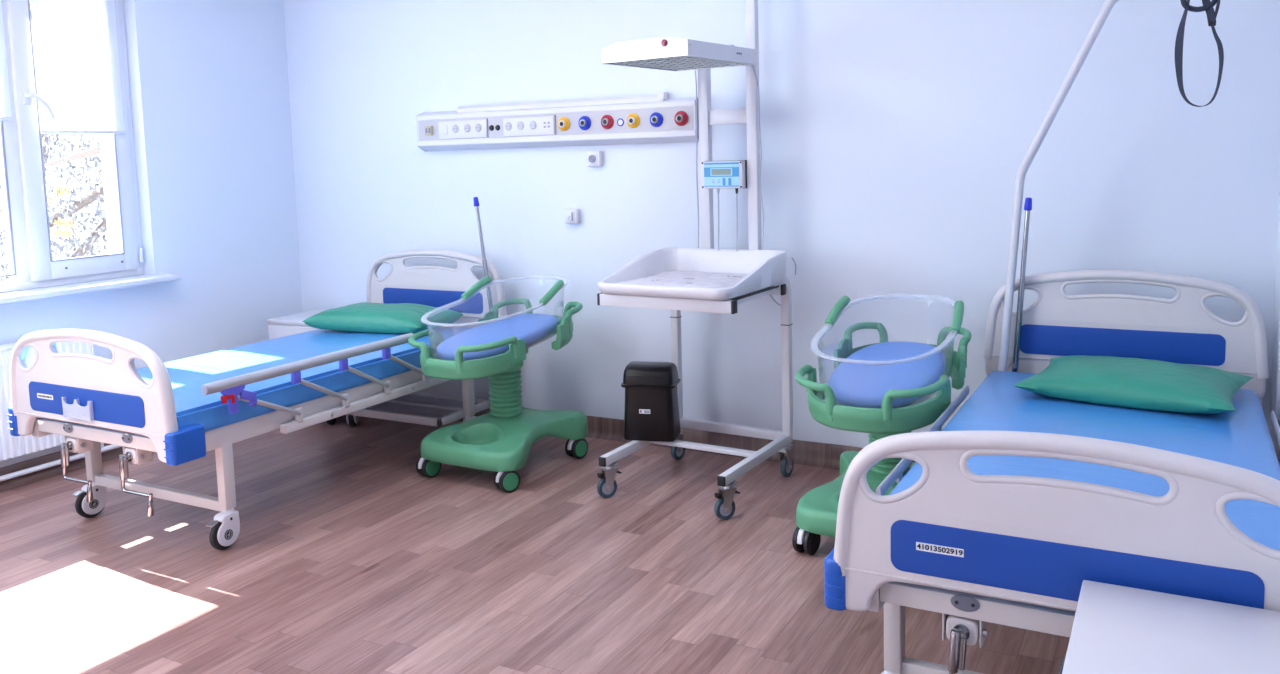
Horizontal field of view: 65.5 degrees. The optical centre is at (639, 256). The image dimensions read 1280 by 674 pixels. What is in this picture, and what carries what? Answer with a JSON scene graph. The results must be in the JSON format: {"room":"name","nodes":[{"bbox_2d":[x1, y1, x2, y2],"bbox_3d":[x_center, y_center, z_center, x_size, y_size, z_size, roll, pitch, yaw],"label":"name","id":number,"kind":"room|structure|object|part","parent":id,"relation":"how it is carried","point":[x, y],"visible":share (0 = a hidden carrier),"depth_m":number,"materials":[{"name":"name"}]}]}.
{"room":"hospital room","nodes":[
{"label":"hospital room","id":0,"kind":"room"},
{"bbox_2d":[0,0,302,466],"bbox_3d":[-3.752,-0.231,3.788,0.387,2.900,5.900,2,7,28],"label":"wall","id":1,"kind":"structure","parent":0,"point":[209,83],"depth_m":5.68,"materials":[{"name":"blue paint"}]},
{"bbox_2d":[0,342,93,460],"bbox_3d":[-3.212,0.728,4.314,0.107,0.536,1.736,2,7,28],"label":"radiator","id":2,"kind":"object","parent":1,"relation":"attached to","point":[11,446],"visible":0.23,"depth_m":4.71,"materials":[{"name":"white metal"}]},
{"bbox_2d":[0,342,16,350],"bbox_3d":[-3.209,0.471,4.278,0.080,0.018,1.730,2,7,28],"label":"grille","id":3,"kind":"object","parent":2,"relation":"attached to","point":[6,347],"depth_m":4.67,"materials":[{"name":"white metal"}]},
{"bbox_2d":[0,443,122,492],"bbox_3d":[-3.524,1.163,3.826,0.045,0.106,5.900,2,7,28],"label":"baseboard","id":4,"kind":"structure","parent":1,"relation":"attached to","point":[9,484],"depth_m":4.90,"materials":[{"name":"brown wood"}]},
{"bbox_2d":[0,442,122,481],"bbox_3d":[-3.485,1.082,3.865,0.052,0.149,5.620,2,7,28],"label":"pipe","id":5,"kind":"object","parent":1,"relation":"attached to","point":[109,447],"visible":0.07,"depth_m":4.88,"materials":[{"name":"white metal"}]},
{"bbox_2d":[0,0,143,292],"bbox_3d":[-3.166,-0.605,4.618,0.140,1.595,1.782,2,7,28],"label":"window","id":6,"kind":"structure","parent":1,"relation":"in","point":[32,265],"depth_m":4.92,"materials":[{"name":"white plastic"}]},
{"bbox_2d":[0,0,13,120],"bbox_3d":[-3.297,-0.975,4.310,0.050,0.746,1.105,2,7,28],"label":"roller blind","id":7,"kind":"object","parent":6,"relation":"attached to","point":[5,105],"visible":1,"depth_m":4.78,"materials":[{"name":"white fabric"}]},
{"bbox_3d":[-2.958,-0.752,4.906,0.055,0.147,0.128,2,7,28],"label":"handle","id":8,"kind":"part","parent":6,"relation":"part of","materials":[{"name":"white plastic"}]},
{"bbox_2d":[31,0,125,215],"bbox_3d":[-2.852,-0.829,5.100,0.050,1.220,0.470,2,7,28],"label":"roller blind","id":9,"kind":"object","parent":6,"relation":"attached to","point":[76,44],"visible":1,"depth_m":5.08,"materials":[{"name":"white fabric"}]},
{"bbox_3d":[-2.927,-0.788,4.953,0.010,1.173,0.083,2,7,32],"label":"bead chain","id":10,"kind":"part","parent":9,"relation":"part of","materials":[{"name":"white plastic"}]},
{"bbox_2d":[0,273,181,304],"bbox_3d":[-3.061,0.205,4.659,0.195,0.032,1.950,2,7,28],"label":"windowsill","id":11,"kind":"structure","parent":1,"relation":"attached to","point":[108,285],"depth_m":5.00,"materials":[{"name":"white plastic"}]},
{"bbox_2d":[0,415,1069,673],"bbox_3d":[-1.236,1.329,2.601,5.283,0.100,5.940,2,7,28],"label":"floor","id":12,"kind":"structure","parent":0,"point":[344,558],"depth_m":3.65,"materials":[{"name":"brown wood"}]},
{"bbox_2d":[7,249,506,549],"bbox_3d":[-1.653,0.562,4.772,1.051,1.009,2.114,2,7,28],"label":"hospital bed","id":13,"kind":"object","parent":12,"relation":"on","point":[89,400],"visible":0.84,"depth_m":4.01,"materials":[{"name":"beige plastic"}]},
{"bbox_3d":[-2.152,0.568,3.857,0.724,0.120,0.004,2,7,28],"label":"blue panel","id":14,"kind":"part","parent":13,"relation":"part of","materials":[{"name":"blue plastic"}]},
{"bbox_3d":[-2.383,0.840,4.335,0.045,0.275,0.052,2,7,28],"label":"leg","id":15,"kind":"part","parent":13,"relation":"part of","materials":[{"name":"beige metal"}]},
{"bbox_3d":[-2.145,0.513,3.867,1.008,0.472,0.054,2,7,28],"label":"footboard","id":16,"kind":"part","parent":13,"relation":"part of","materials":[{"name":"beige plastic"}]},
{"bbox_3d":[-1.637,0.860,3.932,0.045,0.275,0.052,2,7,28],"label":"leg","id":17,"kind":"part","parent":13,"relation":"part of","materials":[{"name":"beige metal"}]},
{"bbox_3d":[-1.652,0.572,4.782,1.000,0.163,2.010,2,7,28],"label":"bed frame","id":18,"kind":"part","parent":13,"relation":"part of","materials":[{"name":"beige metal"}]},
{"bbox_2d":[136,326,471,431],"bbox_3d":[-1.669,0.516,4.747,0.930,0.118,1.935,2,7,28],"label":"mattress","id":19,"kind":"object","parent":13,"relation":"on","point":[188,375],"visible":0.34,"depth_m":4.46,"materials":[{"name":"blue plastic"}]},
{"bbox_2d":[302,302,462,333],"bbox_3d":[-1.394,0.319,5.407,0.760,0.120,0.420,1,6,23],"label":"pillow","id":20,"kind":"object","parent":19,"relation":"on","point":[394,318],"visible":0.96,"depth_m":5.27,"materials":[{"name":"green fabric"}]},
{"bbox_3d":[-1.360,0.440,4.236,0.032,0.042,1.150,2,7,28],"label":"rail","id":21,"kind":"part","parent":13,"relation":"part of","materials":[{"name":"metal"}]},
{"bbox_3d":[-1.217,0.658,4.615,0.036,0.038,1.115,2,7,28],"label":"rail mount","id":22,"kind":"part","parent":13,"relation":"part of","materials":[{"name":"beige metal"}]},
{"bbox_2d":[347,392,488,426],"bbox_3d":[-1.207,0.820,5.421,0.645,0.042,0.420,2,7,28],"label":"shelf","id":23,"kind":"object","parent":13,"relation":"attached to","point":[436,410],"depth_m":5.34,"materials":[{"name":"beige metal"}]},
{"bbox_3d":[-1.180,0.245,5.637,0.724,0.120,0.004,2,7,28],"label":"blue panel","id":24,"kind":"part","parent":13,"relation":"part of","materials":[{"name":"blue plastic"}]},
{"bbox_3d":[-1.172,0.259,5.654,1.008,0.609,0.054,2,7,28],"label":"headboard","id":25,"kind":"part","parent":13,"relation":"part of","materials":[{"name":"beige plastic"}]},
{"bbox_3d":[-0.909,0.705,5.269,0.045,0.275,0.052,2,7,28],"label":"leg","id":26,"kind":"part","parent":13,"relation":"part of","materials":[{"name":"beige metal"}]},
{"bbox_2d":[473,197,492,310],"bbox_3d":[-0.831,0.093,5.384,0.125,0.837,0.031,2,7,28],"label":"pole","id":27,"kind":"object","parent":13,"relation":"attached to","point":[475,199],"visible":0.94,"depth_m":5.37,"materials":[{"name":"silver metal"}]},
{"bbox_2d":[267,309,335,424],"bbox_3d":[-1.892,0.653,5.944,0.521,0.605,0.455,2,7,28],"label":"nightstand","id":28,"kind":"object","parent":12,"relation":"on","point":[283,326],"visible":0.1,"depth_m":5.81,"materials":[{"name":"white wood"}]},
{"bbox_3d":[-1.988,0.464,5.757,0.436,0.125,0.018,2,7,28],"label":"drawer","id":29,"kind":"part","parent":28,"relation":"part of","materials":[{"name":"white ceramic"}]},
{"bbox_2d":[408,275,587,492],"bbox_3d":[-0.675,0.578,4.852,0.576,0.909,0.878,2,7,30],"label":"trolley","id":30,"kind":"object","parent":12,"relation":"on","point":[500,441],"visible":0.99,"depth_m":4.75,"materials":[{"name":"green plastic"}]},
{"bbox_2d":[421,275,568,359],"bbox_3d":[-0.683,0.294,4.823,0.507,0.313,0.850,2,7,28],"label":"tub","id":31,"kind":"object","parent":30,"relation":"in","point":[517,350],"depth_m":4.77,"materials":[{"name":"plastic"}]},
{"bbox_2d":[436,314,557,360],"bbox_3d":[-0.681,0.384,4.832,0.386,0.110,0.732,2,7,30],"label":"mattress","id":32,"kind":"object","parent":30,"relation":"in","point":[530,328],"visible":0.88,"depth_m":4.77,"materials":[{"name":"blue fabric"}]},
{"bbox_2d":[597,0,795,519],"bbox_3d":[0.231,-0.259,4.379,0.671,2.620,0.762,2,7,31],"label":"infant warmer","id":33,"kind":"object","parent":12,"relation":"on","point":[765,269],"visible":0.9,"depth_m":4.54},
{"bbox_3d":[0.020,0.859,4.651,0.034,0.042,0.702,2,7,31],"label":"leg","id":34,"kind":"part","parent":33,"relation":"part of","materials":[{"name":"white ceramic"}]},
{"bbox_2d":[621,361,680,441],"bbox_3d":[0.053,0.663,4.631,0.254,0.346,0.188,0,6,14],"label":"waste bin","id":35,"kind":"object","parent":33,"relation":"on","point":[651,413],"visible":1,"depth_m":4.55,"materials":[{"name":"black plastic"}]},
{"bbox_3d":[0.050,0.541,4.619,0.254,0.099,0.188,0,6,14],"label":"bin lid","id":36,"kind":"part","parent":35,"relation":"part of","materials":[{"name":"black plastic"}]},
{"bbox_2d":[661,39,667,45],"bbox_3d":[0.096,-0.851,3.951,0.026,0.026,0.011,2,7,35],"label":"lamp","id":37,"kind":"object","parent":33,"relation":"attached to","point":[664,42],"depth_m":3.95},
{"bbox_2d":[607,56,748,70],"bbox_3d":[0.179,-0.831,4.257,0.416,0.008,0.563,2,7,35],"label":"grille","id":38,"kind":"object","parent":33,"relation":"attached to","point":[671,63],"depth_m":4.21,"materials":[{"name":"metal"}]},
{"bbox_3d":[0.234,0.166,4.404,0.636,0.055,0.535,2,7,31],"label":"tray frame","id":39,"kind":"part","parent":33,"relation":"part of","materials":[{"name":"white ceramic"}]},
{"bbox_2d":[597,248,786,300],"bbox_3d":[0.238,0.066,4.413,0.663,0.145,0.668,2,7,31],"label":"tray","id":40,"kind":"object","parent":33,"relation":"on","point":[765,269],"depth_m":4.44,"materials":[{"name":"white plastic"}]},
{"bbox_3d":[0.376,-0.394,4.611,0.112,0.035,0.001,2,7,31],"label":"display frame","id":41,"kind":"part","parent":33,"relation":"part of","materials":[{"name":"metal"}]},
{"bbox_3d":[0.516,0.876,4.349,0.034,0.042,0.702,2,7,31],"label":"leg","id":42,"kind":"part","parent":33,"relation":"part of","materials":[{"name":"white ceramic"}]},
{"bbox_2d":[792,293,970,554],"bbox_3d":[0.957,0.636,3.837,0.576,0.909,0.878,2,7,28],"label":"trolley","id":43,"kind":"object","parent":12,"relation":"on","point":[816,511],"visible":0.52,"depth_m":3.69,"materials":[{"name":"green plastic"}]},
{"bbox_2d":[811,293,954,407],"bbox_3d":[0.949,0.352,3.808,0.504,0.313,0.850,2,7,28],"label":"tub","id":44,"kind":"object","parent":43,"relation":"in","point":[942,399],"depth_m":3.71,"materials":[{"name":"plastic"}]},
{"bbox_2d":[828,342,945,408],"bbox_3d":[0.952,0.442,3.817,0.386,0.110,0.732,2,7,28],"label":"mattress","id":45,"kind":"object","parent":43,"relation":"in","point":[856,384],"visible":0.87,"depth_m":3.72,"materials":[{"name":"blue fabric"}]},
{"bbox_2d":[824,270,1279,673],"bbox_3d":[1.388,0.657,3.020,1.044,1.009,2.108,2,7,28],"label":"hospital bed","id":46,"kind":"object","parent":12,"relation":"on","point":[969,548],"visible":0.77,"depth_m":2.20,"materials":[{"name":"beige plastic"}]},
{"bbox_3d":[0.659,0.934,2.579,0.045,0.275,0.052,2,7,28],"label":"leg","id":47,"kind":"part","parent":46,"relation":"part of","materials":[{"name":"beige metal"}]},
{"bbox_3d":[0.932,0.565,3.194,0.014,0.037,1.260,2,7,28],"label":"rail","id":48,"kind":"part","parent":46,"relation":"part of","materials":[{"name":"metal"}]},
{"bbox_3d":[1.391,0.667,3.025,1.000,0.163,2.010,2,7,28],"label":"bed frame","id":49,"kind":"part","parent":46,"relation":"part of","materials":[{"name":"beige metal"}]},
{"bbox_2d":[1012,197,1031,371],"bbox_3d":[1.527,0.174,3.993,0.077,0.826,0.031,2,7,28],"label":"pole","id":50,"kind":"object","parent":46,"relation":"attached to","point":[1028,201],"visible":0.87,"depth_m":3.98,"materials":[{"name":"silver metal"}]},
{"bbox_3d":[0.897,0.608,2.110,1.008,0.472,0.054,2,7,28],"label":"footboard","id":51,"kind":"part","parent":46,"relation":"part of","materials":[{"name":"beige plastic"}]},
{"bbox_2d":[998,0,1118,370],"bbox_3d":[1.657,-0.219,3.632,0.072,1.696,0.856,-5,7,-28],"label":"pole","id":52,"kind":"object","parent":46,"relation":"attached to","point":[1108,5],"visible":0.94,"depth_m":3.92,"materials":[{"name":"white metal"}]},
{"bbox_2d":[1175,0,1223,106],"bbox_3d":[1.810,-0.729,3.220,0.140,0.483,0.032,2,7,28],"label":"strap","id":53,"kind":"object","parent":52,"relation":"hanging from","point":[1208,5],"visible":1,"depth_m":3.22,"materials":[{"name":"black fabric"}]},
{"bbox_3d":[1.805,-0.836,3.212,0.108,0.089,0.017,2,7,28],"label":"grip handle","id":54,"kind":"part","parent":53,"relation":"part of","materials":[{"name":"black plastic"}]},
{"bbox_3d":[0.890,0.663,2.100,0.724,0.120,0.004,2,7,28],"label":"blue panel","id":55,"kind":"part","parent":46,"relation":"part of","materials":[{"name":"blue plastic"}]},
{"bbox_2d":[889,370,1279,550],"bbox_3d":[1.374,0.611,2.991,0.930,0.116,1.935,2,7,28],"label":"mattress","id":56,"kind":"object","parent":46,"relation":"on","point":[1241,438],"visible":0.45,"depth_m":3.06,"materials":[{"name":"blue plastic"}]},
{"bbox_2d":[1012,355,1253,413],"bbox_3d":[1.747,0.428,3.528,0.690,0.108,0.540,3,7,36],"label":"pillow","id":57,"kind":"object","parent":56,"relation":"on","point":[1149,384],"visible":1,"depth_m":3.39,"materials":[{"name":"green fabric"}]},
{"bbox_3d":[1.862,0.340,3.880,0.724,0.120,0.004,2,7,28],"label":"blue panel","id":58,"kind":"part","parent":46,"relation":"part of","materials":[{"name":"blue plastic"}]},
{"bbox_3d":[1.871,0.353,3.897,1.008,0.609,0.054,2,7,28],"label":"headboard","id":59,"kind":"part","parent":46,"relation":"part of","materials":[{"name":"beige plastic"}]},
{"bbox_3d":[1.787,0.589,2.732,0.014,0.037,1.260,2,7,28],"label":"rail","id":60,"kind":"part","parent":46,"relation":"part of","materials":[{"name":"metal"}]},
{"bbox_2d":[1058,580,1279,673],"bbox_3d":[1.019,0.995,1.782,0.521,0.605,0.455,2,7,28],"label":"nightstand","id":61,"kind":"object","parent":12,"relation":"on","point":[1116,629],"visible":1,"depth_m":1.81,"materials":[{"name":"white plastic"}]},
{"bbox_2d":[284,0,1279,447],"bbox_3d":[0.027,-0.473,5.149,5.733,2.900,0.120,2,7,28],"label":"wall","id":62,"kind":"structure","parent":0,"point":[896,135],"depth_m":4.69,"materials":[{"name":"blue paint"}]},
{"bbox_2d":[416,92,698,150],"bbox_3d":[-0.487,-0.708,5.270,1.753,0.252,0.108,2,7,28],"label":"panel","id":63,"kind":"object","parent":62,"relation":"attached to","point":[658,118],"visible":0.99,"depth_m":5.20,"materials":[{"name":"white plastic"}]},
{"bbox_2d":[452,124,458,132],"bbox_3d":[-1.025,-0.712,5.527,0.048,0.048,0.007,2,7,28],"label":"power socket","id":64,"kind":"object","parent":63,"relation":"attached to","point":[455,127],"depth_m":5.52,"materials":[{"name":"white plastic"}]},
{"bbox_3d":[-0.982,-0.706,5.510,0.333,0.096,0.006,2,7,28],"label":"socket plate","id":65,"kind":"part","parent":63,"relation":"part of","materials":[{"name":"white plastic"}]},
{"bbox_2d":[464,124,470,132],"bbox_3d":[-0.952,-0.710,5.488,0.048,0.048,0.007,2,7,28],"label":"power socket","id":66,"kind":"object","parent":63,"relation":"attached to","point":[467,127],"depth_m":5.49,"materials":[{"name":"white plastic"}]},
{"bbox_2d":[475,123,481,131],"bbox_3d":[-0.885,-0.708,5.452,0.048,0.048,0.007,2,7,28],"label":"power socket","id":67,"kind":"object","parent":63,"relation":"attached to","point":[478,126],"depth_m":5.45,"materials":[{"name":"white plastic"}]},
{"bbox_2d":[505,122,511,130],"bbox_3d":[-0.708,-0.703,5.356,0.048,0.048,0.007,2,7,28],"label":"power socket","id":68,"kind":"object","parent":63,"relation":"attached to","point":[508,125],"depth_m":5.35,"materials":[{"name":"white plastic"}]},
{"bbox_2d":[517,121,523,129],"bbox_3d":[-0.638,-0.701,5.318,0.048,0.048,0.007,2,7,28],"label":"power socket","id":69,"kind":"object","parent":63,"relation":"attached to","point":[520,124],"depth_m":5.32,"materials":[{"name":"white plastic"}]},
{"bbox_3d":[-0.594,-0.695,5.300,0.325,0.096,0.006,2,7,28],"label":"socket plate","id":70,"kind":"part","parent":63,"relation":"part of","materials":[{"name":"white plastic"}]},
{"bbox_2d":[529,121,536,129],"bbox_3d":[-0.567,-0.699,5.280,0.048,0.048,0.007,2,7,28],"label":"power socket","id":71,"kind":"object","parent":63,"relation":"attached to","point":[532,124],"depth_m":5.28,"materials":[{"name":"white plastic"}]},
{"bbox_2d":[457,94,663,112],"bbox_3d":[-0.444,-0.809,5.257,1.290,0.038,0.046,2,7,28],"label":"light","id":72,"kind":"object","parent":63,"relation":"on","point":[658,99],"depth_m":5.18,"materials":[{"name":"white plastic"}]},
{"bbox_2d":[558,117,569,130],"bbox_3d":[-0.401,-0.693,5.184,0.072,0.072,0.024,2,7,28],"label":"outlet","id":73,"kind":"object","parent":63,"relation":"attached to","point":[563,122],"depth_m":5.17,"materials":[{"name":"yellow plastic"}]},
{"bbox_2d":[578,116,590,129],"bbox_3d":[-0.288,-0.690,5.123,0.072,0.072,0.024,2,7,28],"label":"outlet","id":74,"kind":"object","parent":63,"relation":"attached to","point":[584,122],"depth_m":5.11,"materials":[{"name":"blue plastic"}]},
{"bbox_2d":[601,115,613,128],"bbox_3d":[-0.171,-0.686,5.059,0.072,0.072,0.024,2,7,28],"label":"outlet","id":75,"kind":"object","parent":63,"relation":"attached to","point":[607,121],"depth_m":5.05,"materials":[{"name":"red plastic"}]},
{"bbox_2d":[627,113,639,127],"bbox_3d":[-0.038,-0.683,4.987,0.072,0.072,0.024,2,7,28],"label":"outlet","id":76,"kind":"object","parent":63,"relation":"attached to","point":[633,119],"depth_m":4.98,"materials":[{"name":"yellow plastic"}]},
{"bbox_2d":[650,112,662,126],"bbox_3d":[0.077,-0.680,4.925,0.072,0.072,0.024,2,7,28],"label":"outlet","id":77,"kind":"object","parent":63,"relation":"attached to","point":[656,118],"depth_m":4.92,"materials":[{"name":"blue plastic"}]},
{"bbox_2d":[657,92,668,99],"bbox_3d":[0.115,-0.801,4.954,0.040,0.037,0.050,2,7,28],"label":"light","id":78,"kind":"object","parent":63,"relation":"on","point":[660,95],"depth_m":4.94,"materials":[{"name":"white plastic"}]},
{"bbox_2d":[674,111,687,125],"bbox_3d":[0.198,-0.676,4.860,0.072,0.072,0.024,2,7,28],"label":"outlet","id":79,"kind":"object","parent":63,"relation":"attached to","point":[680,117],"depth_m":4.85,"materials":[{"name":"red plastic"}]},
{"bbox_2d":[564,208,579,223],"bbox_3d":[-0.362,-0.218,5.296,0.080,0.080,0.045,2,7,28],"label":"wall socket","id":80,"kind":"object","parent":62,"relation":"attached to","point":[572,215],"visible":1,"depth_m":5.28,"materials":[{"name":"white plastic"}]},
{"bbox_3d":[-0.371,-0.216,5.284,0.056,0.062,0.004,2,7,28],"label":"frame","id":81,"kind":"part","parent":80,"relation":"part of","materials":[{"name":"white plastic"}]},
{"bbox_2d":[587,151,602,166],"bbox_3d":[-0.238,-0.512,5.194,0.080,0.080,0.044,2,7,28],"label":"wall socket","id":82,"kind":"object","parent":62,"relation":"attached to","point":[594,158],"visible":1,"depth_m":5.18,"materials":[{"name":"white plastic"}]},
{"bbox_3d":[-0.247,-0.511,5.182,0.056,0.062,0.004,2,7,28],"label":"frame","id":83,"kind":"part","parent":82,"relation":"part of","materials":[{"name":"white plastic"}]},
{"bbox_2d":[458,404,914,469],"bbox_3d":[0.153,0.928,5.148,5.243,0.106,0.045,2,7,28],"label":"baseboard","id":84,"kind":"structure","parent":62,"relation":"attached to","point":[825,455],"depth_m":4.98,"materials":[{"name":"brown wood"}]},
{"bbox_2d":[1270,171,1279,464],"bbox_3d":[1.081,-0.098,1.174,0.120,2.900,5.900,2,7,28],"label":"wall","id":85,"kind":"structure","parent":0,"point":[1275,386],"depth_m":3.73,"materials":[{"name":"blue paint"}]},
{"label":"outside","id":86,"kind":"structure","parent":0,"visible":0},
{"bbox_3d":[-16.230,3.414,17.811,34.680,0.100,65.000,2,7,28],"label":"ground","id":87,"kind":"structure","parent":86,"visible":0},
{"bbox_2d":[0,0,108,282],"bbox_3d":[-5.396,0.539,9.531,3.267,6.722,5.758,2,7,28],"label":"tree","id":88,"kind":"object","parent":87,"relation":"on","point":[58,219],"visible":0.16,"depth_m":8.93,"materials":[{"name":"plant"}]}
]}

